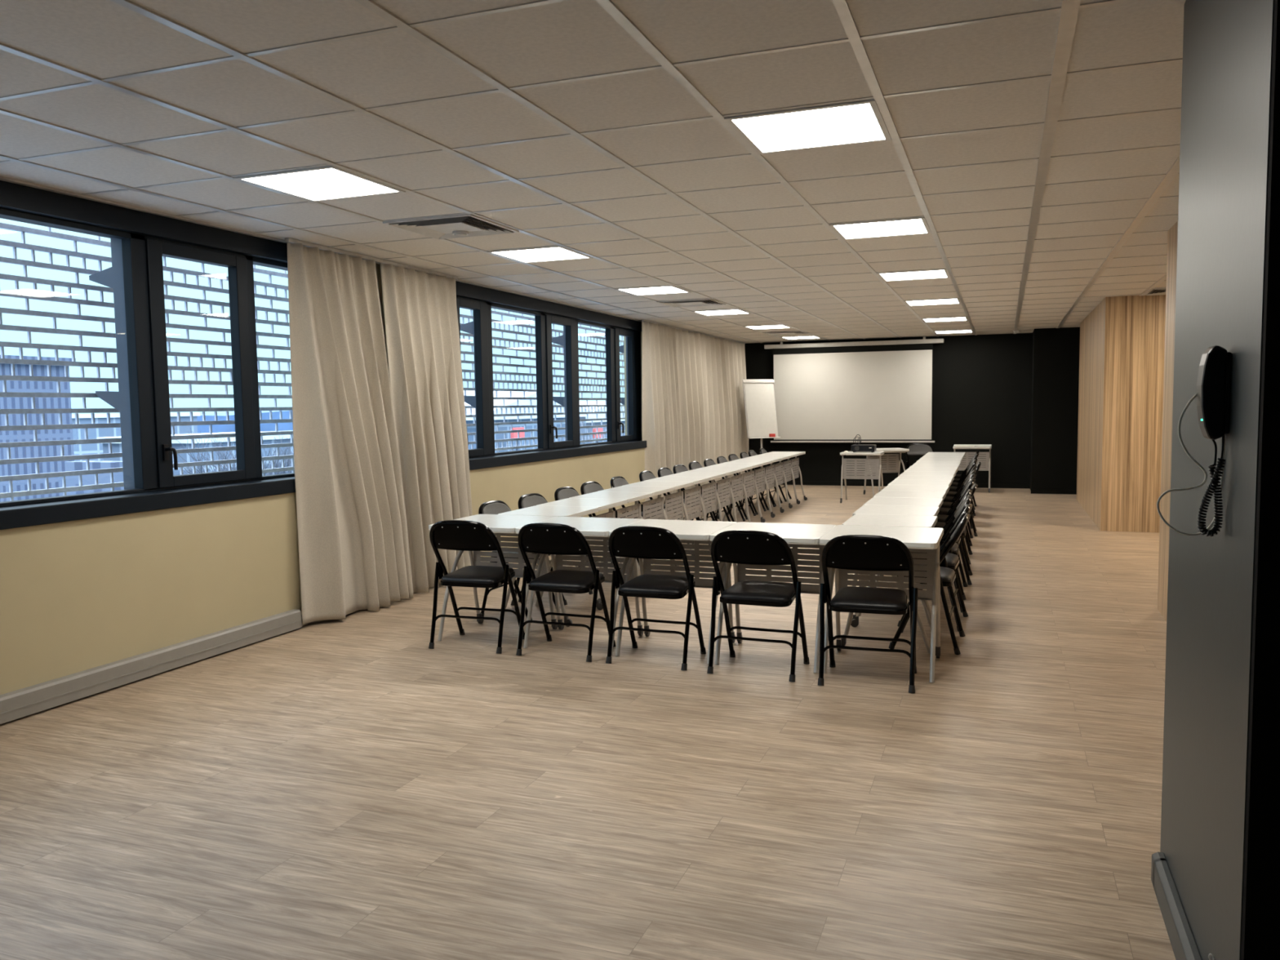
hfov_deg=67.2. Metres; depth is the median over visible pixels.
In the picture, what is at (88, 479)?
cabin
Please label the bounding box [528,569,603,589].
cushion
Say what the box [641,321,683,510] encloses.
curtain
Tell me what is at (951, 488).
cushion
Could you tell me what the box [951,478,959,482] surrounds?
cushion
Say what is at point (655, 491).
folding table
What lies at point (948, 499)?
cushion
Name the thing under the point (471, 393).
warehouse
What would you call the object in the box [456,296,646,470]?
window
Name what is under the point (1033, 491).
baseboard
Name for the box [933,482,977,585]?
folding chair
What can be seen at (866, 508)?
folding table
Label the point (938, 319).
diffuser
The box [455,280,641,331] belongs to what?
trim
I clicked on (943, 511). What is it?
cushion
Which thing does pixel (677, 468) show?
folding chair
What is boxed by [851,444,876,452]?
projector
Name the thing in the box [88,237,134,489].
post
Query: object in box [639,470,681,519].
folding chair
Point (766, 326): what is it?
recessed light
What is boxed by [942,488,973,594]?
folding chair
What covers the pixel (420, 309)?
curtain
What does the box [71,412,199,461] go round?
office building
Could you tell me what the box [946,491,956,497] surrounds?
cushion
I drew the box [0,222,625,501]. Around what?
screen
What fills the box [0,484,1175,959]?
floor
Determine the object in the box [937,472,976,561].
folding chair
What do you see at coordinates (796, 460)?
folding table
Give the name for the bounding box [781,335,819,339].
recessed light
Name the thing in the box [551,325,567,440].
post
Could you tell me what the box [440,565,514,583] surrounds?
cushion
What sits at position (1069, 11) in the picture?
ceiling grid
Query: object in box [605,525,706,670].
folding chair
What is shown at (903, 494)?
folding table
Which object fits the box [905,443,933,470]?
folding chair
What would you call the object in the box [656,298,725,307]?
ceiling vent
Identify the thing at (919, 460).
folding table
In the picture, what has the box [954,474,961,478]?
cushion
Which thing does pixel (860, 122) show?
recessed light
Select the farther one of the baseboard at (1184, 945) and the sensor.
the sensor
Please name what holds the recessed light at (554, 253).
in the ceiling
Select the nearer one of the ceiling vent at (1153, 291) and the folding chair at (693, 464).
the ceiling vent at (1153, 291)
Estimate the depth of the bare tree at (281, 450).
34.78 m
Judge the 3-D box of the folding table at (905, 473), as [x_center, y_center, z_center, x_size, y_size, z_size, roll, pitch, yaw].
[2.856,0.297,9.590,0.537,0.729,0.573,1,5,21]
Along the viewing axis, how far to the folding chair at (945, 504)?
9.27 m
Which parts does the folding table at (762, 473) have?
modesty panel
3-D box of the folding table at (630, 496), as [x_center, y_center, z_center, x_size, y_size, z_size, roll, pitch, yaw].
[-0.213,0.484,7.669,0.537,0.729,0.573,1,5,21]
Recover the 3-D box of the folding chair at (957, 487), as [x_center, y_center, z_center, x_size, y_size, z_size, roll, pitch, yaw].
[3.661,0.143,11.117,0.433,0.784,0.483,1,5,20]
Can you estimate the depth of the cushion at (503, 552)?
6.51 m
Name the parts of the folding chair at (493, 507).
leg, leg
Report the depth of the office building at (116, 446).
79.98 m
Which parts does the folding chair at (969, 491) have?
leg, frame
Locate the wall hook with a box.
[1208,953,1214,959]
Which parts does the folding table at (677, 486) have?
modesty panel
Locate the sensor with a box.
[452,230,468,237]
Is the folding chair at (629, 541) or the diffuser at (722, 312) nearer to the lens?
the folding chair at (629, 541)
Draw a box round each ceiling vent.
[382,213,519,239]
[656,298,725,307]
[762,330,808,335]
[1143,287,1166,295]
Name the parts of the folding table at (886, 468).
modesty panel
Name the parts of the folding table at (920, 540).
modesty panel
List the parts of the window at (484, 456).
sash, handle, sill, sash, handle, sash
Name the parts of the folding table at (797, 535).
modesty panel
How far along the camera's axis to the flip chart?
16.25 m
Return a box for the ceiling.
[0,0,1186,343]
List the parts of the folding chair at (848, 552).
leg, backrest, seat, leg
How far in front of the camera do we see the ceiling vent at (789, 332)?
14.77 m
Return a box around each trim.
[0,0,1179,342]
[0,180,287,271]
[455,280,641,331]
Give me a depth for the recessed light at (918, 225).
6.10 m
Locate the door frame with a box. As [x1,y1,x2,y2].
[1240,0,1279,959]
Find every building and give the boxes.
[0,355,75,502]
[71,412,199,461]
[96,431,293,475]
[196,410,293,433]
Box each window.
[0,207,295,529]
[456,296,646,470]
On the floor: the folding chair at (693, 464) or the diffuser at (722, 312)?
the folding chair at (693, 464)
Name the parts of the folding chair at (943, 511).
frame, leg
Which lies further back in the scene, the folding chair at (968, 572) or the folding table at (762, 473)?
the folding table at (762, 473)
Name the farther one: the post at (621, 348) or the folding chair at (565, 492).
the post at (621, 348)
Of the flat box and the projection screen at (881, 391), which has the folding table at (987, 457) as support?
the flat box
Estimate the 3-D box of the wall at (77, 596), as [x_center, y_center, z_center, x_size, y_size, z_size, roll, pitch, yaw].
[-1.644,-0.462,8.429,0.360,2.531,19.300,1,5,21]
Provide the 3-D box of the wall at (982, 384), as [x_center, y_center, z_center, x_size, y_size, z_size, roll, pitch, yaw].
[5.780,-1.138,16.027,9.000,2.531,0.200,1,5,21]
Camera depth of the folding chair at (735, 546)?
5.05 m
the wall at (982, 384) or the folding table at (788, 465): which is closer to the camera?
the folding table at (788, 465)
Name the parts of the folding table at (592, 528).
modesty panel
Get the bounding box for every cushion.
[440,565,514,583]
[502,551,536,558]
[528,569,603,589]
[618,573,693,595]
[720,580,795,602]
[830,586,906,609]
[903,564,955,582]
[910,551,958,565]
[933,521,965,533]
[937,507,950,515]
[937,514,948,522]
[940,501,952,507]
[942,496,953,502]
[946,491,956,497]
[948,486,956,491]
[950,482,958,486]
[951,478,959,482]
[951,542,958,552]
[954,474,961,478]
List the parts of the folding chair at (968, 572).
leg, leg, frame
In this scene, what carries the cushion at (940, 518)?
on the folding chair at (940, 518)
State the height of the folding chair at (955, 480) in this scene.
0.784 m
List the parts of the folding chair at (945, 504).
frame, leg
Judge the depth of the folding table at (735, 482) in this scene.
10.90 m
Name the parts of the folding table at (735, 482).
modesty panel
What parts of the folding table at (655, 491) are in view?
modesty panel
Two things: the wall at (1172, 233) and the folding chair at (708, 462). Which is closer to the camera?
the wall at (1172, 233)
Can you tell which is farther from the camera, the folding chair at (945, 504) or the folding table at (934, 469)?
the folding table at (934, 469)
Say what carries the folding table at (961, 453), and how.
on the floor
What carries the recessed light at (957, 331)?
in the ceiling
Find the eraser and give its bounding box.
[768,433,775,436]
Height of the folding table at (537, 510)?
0.729 m
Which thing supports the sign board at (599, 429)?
on the ground
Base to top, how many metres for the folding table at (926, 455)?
0.729 m
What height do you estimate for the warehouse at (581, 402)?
9.200 m
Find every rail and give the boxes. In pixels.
[284,237,457,279]
[641,319,745,343]
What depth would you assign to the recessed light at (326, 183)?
4.70 m
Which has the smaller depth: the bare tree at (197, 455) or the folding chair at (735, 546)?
the folding chair at (735, 546)
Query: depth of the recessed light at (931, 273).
8.34 m
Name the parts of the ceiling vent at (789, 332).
frame, plate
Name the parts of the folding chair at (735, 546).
leg, backrest, seat, leg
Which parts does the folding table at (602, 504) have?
modesty panel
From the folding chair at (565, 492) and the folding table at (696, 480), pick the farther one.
the folding table at (696, 480)
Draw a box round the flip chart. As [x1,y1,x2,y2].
[742,379,780,489]
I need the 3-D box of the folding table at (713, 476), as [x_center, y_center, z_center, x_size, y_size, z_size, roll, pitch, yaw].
[0.571,0.309,9.833,0.537,0.729,0.573,1,5,21]
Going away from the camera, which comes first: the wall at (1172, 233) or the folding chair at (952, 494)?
the wall at (1172, 233)
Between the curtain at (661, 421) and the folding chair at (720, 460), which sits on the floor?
the folding chair at (720, 460)
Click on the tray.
(748, 437)
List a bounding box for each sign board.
[510,426,524,450]
[592,427,603,442]
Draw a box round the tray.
[747,436,780,438]
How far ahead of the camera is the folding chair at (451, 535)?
5.68 m
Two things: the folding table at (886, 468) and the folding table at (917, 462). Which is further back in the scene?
the folding table at (886, 468)
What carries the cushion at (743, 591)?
on the folding chair at (735, 546)
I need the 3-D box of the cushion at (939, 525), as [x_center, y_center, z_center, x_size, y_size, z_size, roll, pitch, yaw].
[2.451,0.376,7.776,0.329,0.053,0.376,1,5,20]
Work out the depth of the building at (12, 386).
64.25 m
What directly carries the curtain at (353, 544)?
hanging from the rail at (288, 239)
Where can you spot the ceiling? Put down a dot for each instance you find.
(101, 39)
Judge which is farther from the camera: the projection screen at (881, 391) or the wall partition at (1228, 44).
the projection screen at (881, 391)
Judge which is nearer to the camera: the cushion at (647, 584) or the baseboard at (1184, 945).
the baseboard at (1184, 945)
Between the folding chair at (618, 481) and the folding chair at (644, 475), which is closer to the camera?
the folding chair at (618, 481)
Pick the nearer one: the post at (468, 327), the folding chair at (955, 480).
the post at (468, 327)
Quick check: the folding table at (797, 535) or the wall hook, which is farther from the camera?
the folding table at (797, 535)
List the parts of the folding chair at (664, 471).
frame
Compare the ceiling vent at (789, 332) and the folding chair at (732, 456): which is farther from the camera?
the ceiling vent at (789, 332)
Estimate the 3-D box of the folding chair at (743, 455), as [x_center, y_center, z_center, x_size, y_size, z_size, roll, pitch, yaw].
[1.616,0.004,13.319,0.433,0.784,0.483,1,5,19]
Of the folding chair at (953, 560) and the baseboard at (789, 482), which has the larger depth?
the baseboard at (789, 482)
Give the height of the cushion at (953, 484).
0.053 m
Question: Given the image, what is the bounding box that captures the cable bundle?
[853,434,861,444]
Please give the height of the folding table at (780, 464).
0.729 m
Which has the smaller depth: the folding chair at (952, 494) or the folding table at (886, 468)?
the folding chair at (952, 494)
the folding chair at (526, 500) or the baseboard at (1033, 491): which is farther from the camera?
the baseboard at (1033, 491)
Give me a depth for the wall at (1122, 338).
10.39 m
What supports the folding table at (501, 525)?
on the floor
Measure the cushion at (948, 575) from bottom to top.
0.053 m
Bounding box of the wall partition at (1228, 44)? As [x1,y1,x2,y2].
[1160,0,1274,959]
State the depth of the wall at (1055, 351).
14.73 m
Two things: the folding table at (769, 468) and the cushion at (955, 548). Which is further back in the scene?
the folding table at (769, 468)
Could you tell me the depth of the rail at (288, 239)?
6.90 m
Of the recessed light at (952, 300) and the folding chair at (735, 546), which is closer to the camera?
the folding chair at (735, 546)
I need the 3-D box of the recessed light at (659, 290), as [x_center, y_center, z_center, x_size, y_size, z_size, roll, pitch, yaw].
[0.131,-1.809,9.205,0.570,0.009,0.570,1,5,21]
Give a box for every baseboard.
[0,560,489,724]
[768,480,1030,488]
[1031,488,1076,494]
[1151,852,1201,959]
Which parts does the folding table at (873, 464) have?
modesty panel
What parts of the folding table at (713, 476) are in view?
modesty panel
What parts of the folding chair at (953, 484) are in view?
frame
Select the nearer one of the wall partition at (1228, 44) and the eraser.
the wall partition at (1228, 44)
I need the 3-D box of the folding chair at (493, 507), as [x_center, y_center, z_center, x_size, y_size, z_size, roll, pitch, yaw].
[-0.850,0.540,6.687,0.433,0.784,0.483,1,5,21]
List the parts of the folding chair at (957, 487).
leg, frame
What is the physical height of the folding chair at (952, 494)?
0.784 m
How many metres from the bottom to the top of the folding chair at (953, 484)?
0.784 m
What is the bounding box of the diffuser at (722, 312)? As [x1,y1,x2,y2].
[696,309,747,315]
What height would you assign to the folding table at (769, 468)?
0.729 m
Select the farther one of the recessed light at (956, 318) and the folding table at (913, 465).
the recessed light at (956, 318)
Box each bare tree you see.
[173,427,294,475]
[182,435,293,475]
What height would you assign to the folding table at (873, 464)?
0.729 m
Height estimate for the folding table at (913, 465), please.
0.729 m
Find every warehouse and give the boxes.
[463,390,594,453]
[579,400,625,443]
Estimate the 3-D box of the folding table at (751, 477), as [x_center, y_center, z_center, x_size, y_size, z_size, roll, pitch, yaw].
[1.159,0.179,11.456,0.537,0.729,0.573,1,5,21]
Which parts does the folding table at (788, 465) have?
modesty panel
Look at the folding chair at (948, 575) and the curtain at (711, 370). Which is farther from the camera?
the curtain at (711, 370)
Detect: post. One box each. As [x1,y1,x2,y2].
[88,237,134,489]
[460,310,477,448]
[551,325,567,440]
[619,336,628,435]
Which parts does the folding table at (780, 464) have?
modesty panel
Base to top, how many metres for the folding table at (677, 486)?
0.729 m
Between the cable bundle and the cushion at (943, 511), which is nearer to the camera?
the cushion at (943, 511)
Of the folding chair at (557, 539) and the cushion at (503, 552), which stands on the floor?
the folding chair at (557, 539)
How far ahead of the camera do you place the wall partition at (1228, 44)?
2.22 m
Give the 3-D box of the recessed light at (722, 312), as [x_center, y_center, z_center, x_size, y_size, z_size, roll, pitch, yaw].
[0.974,-1.990,11.445,0.570,0.009,0.570,1,5,21]
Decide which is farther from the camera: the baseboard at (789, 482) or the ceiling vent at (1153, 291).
the baseboard at (789, 482)
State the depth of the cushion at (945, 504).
9.27 m
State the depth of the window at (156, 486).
5.40 m
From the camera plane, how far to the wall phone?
2.11 m
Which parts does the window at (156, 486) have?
sill, handle, sash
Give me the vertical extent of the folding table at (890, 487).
0.729 m
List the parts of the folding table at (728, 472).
modesty panel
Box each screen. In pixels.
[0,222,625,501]
[764,335,943,442]
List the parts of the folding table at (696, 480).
modesty panel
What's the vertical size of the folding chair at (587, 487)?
0.784 m
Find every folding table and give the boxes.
[428,514,557,647]
[497,505,603,626]
[515,516,644,655]
[537,497,627,603]
[569,491,652,574]
[598,485,677,573]
[608,519,736,663]
[623,480,694,565]
[644,476,711,551]
[663,472,725,521]
[680,469,739,522]
[696,466,751,522]
[710,462,764,522]
[710,521,835,672]
[724,460,774,521]
[734,457,784,515]
[746,455,792,511]
[756,453,799,504]
[767,451,807,501]
[818,524,943,682]
[840,451,884,502]
[840,514,937,653]
[852,504,939,628]
[862,448,909,496]
[863,497,942,597]
[872,490,946,575]
[880,484,949,493]
[888,480,951,486]
[894,475,954,481]
[899,471,955,476]
[905,467,957,472]
[909,464,959,469]
[913,461,960,466]
[917,458,961,462]
[920,456,963,460]
[923,453,964,457]
[926,452,965,454]
[952,445,991,493]
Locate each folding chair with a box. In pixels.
[428,520,524,653]
[478,500,555,620]
[515,522,616,662]
[517,493,593,605]
[554,486,614,568]
[580,481,639,568]
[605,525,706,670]
[610,475,661,564]
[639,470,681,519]
[657,466,699,544]
[672,464,715,520]
[688,461,730,521]
[703,458,745,521]
[706,529,809,681]
[716,456,755,519]
[728,453,766,515]
[739,451,775,510]
[748,449,782,506]
[759,448,791,502]
[817,534,917,693]
[888,512,970,654]
[897,502,973,631]
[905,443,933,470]
[906,494,972,613]
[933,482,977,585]
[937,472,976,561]
[937,477,975,564]
[940,468,976,552]
[942,465,977,543]
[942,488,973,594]
[946,462,981,536]
[948,458,977,528]
[950,455,977,517]
[951,453,978,515]
[954,450,979,509]
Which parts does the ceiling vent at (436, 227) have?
plate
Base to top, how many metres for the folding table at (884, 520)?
0.729 m
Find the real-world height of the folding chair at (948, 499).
0.784 m
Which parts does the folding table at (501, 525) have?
modesty panel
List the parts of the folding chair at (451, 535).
leg, backrest, seat, leg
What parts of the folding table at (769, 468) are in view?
modesty panel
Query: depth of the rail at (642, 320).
13.90 m
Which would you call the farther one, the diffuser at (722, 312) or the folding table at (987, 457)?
the folding table at (987, 457)
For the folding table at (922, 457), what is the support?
on the floor
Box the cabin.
[64,460,124,495]
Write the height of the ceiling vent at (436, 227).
0.020 m
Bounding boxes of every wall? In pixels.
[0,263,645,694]
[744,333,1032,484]
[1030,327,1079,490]
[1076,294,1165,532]
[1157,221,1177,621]
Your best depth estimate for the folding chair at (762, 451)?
14.29 m
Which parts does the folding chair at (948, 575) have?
seat, leg, leg, backrest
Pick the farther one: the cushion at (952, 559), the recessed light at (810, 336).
the recessed light at (810, 336)
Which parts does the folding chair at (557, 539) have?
leg, backrest, seat, leg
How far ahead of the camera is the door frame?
1.87 m
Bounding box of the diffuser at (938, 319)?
[924,317,966,321]
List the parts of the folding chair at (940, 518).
frame, leg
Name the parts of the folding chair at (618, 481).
frame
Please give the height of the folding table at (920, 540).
0.729 m
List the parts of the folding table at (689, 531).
modesty panel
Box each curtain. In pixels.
[286,242,413,624]
[380,263,473,592]
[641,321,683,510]
[675,328,748,493]
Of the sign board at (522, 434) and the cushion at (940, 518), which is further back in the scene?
the sign board at (522, 434)
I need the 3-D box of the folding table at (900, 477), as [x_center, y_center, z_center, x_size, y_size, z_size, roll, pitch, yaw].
[2.662,0.341,9.048,0.537,0.729,0.573,1,5,21]
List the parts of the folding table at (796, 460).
modesty panel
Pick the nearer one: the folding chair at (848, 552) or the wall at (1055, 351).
the folding chair at (848, 552)
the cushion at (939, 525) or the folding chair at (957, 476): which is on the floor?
the folding chair at (957, 476)
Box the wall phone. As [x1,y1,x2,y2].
[1156,345,1231,537]
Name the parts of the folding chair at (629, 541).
leg, backrest, seat, leg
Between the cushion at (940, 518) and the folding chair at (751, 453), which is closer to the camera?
the cushion at (940, 518)
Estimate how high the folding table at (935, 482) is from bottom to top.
0.729 m
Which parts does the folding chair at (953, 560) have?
leg, seat, leg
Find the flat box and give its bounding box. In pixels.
[953,444,991,446]
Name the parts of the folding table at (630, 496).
modesty panel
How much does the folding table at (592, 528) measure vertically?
0.729 m
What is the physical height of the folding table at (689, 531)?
0.729 m
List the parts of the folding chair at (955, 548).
leg, leg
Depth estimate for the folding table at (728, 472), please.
10.36 m
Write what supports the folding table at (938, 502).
on the floor
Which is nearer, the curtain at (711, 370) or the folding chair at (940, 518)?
the folding chair at (940, 518)
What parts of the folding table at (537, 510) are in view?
modesty panel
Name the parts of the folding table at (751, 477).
modesty panel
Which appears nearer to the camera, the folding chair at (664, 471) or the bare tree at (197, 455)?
the folding chair at (664, 471)
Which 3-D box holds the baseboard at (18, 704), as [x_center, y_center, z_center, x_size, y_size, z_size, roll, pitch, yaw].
[-2.336,0.932,6.048,0.058,0.130,14.160,1,5,21]
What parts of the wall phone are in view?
coiled cord, cord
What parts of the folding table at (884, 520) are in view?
modesty panel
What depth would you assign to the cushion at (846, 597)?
4.89 m
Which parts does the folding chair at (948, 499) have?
frame, leg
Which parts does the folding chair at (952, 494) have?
leg, frame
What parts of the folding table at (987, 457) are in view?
modesty panel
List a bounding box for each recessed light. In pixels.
[233,165,405,202]
[487,245,592,262]
[614,285,689,295]
[692,308,750,315]
[724,98,892,154]
[744,324,791,329]
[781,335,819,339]
[829,217,931,239]
[876,268,950,281]
[903,297,961,306]
[921,316,968,322]
[933,329,973,333]
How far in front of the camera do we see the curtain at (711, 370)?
14.83 m
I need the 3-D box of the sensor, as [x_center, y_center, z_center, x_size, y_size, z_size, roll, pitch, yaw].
[-1.110,-1.520,5.967,0.100,0.030,0.100,1,5,21]
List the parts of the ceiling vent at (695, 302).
plate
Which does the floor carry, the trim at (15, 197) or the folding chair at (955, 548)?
the folding chair at (955, 548)
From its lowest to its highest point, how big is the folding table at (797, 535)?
0.729 m

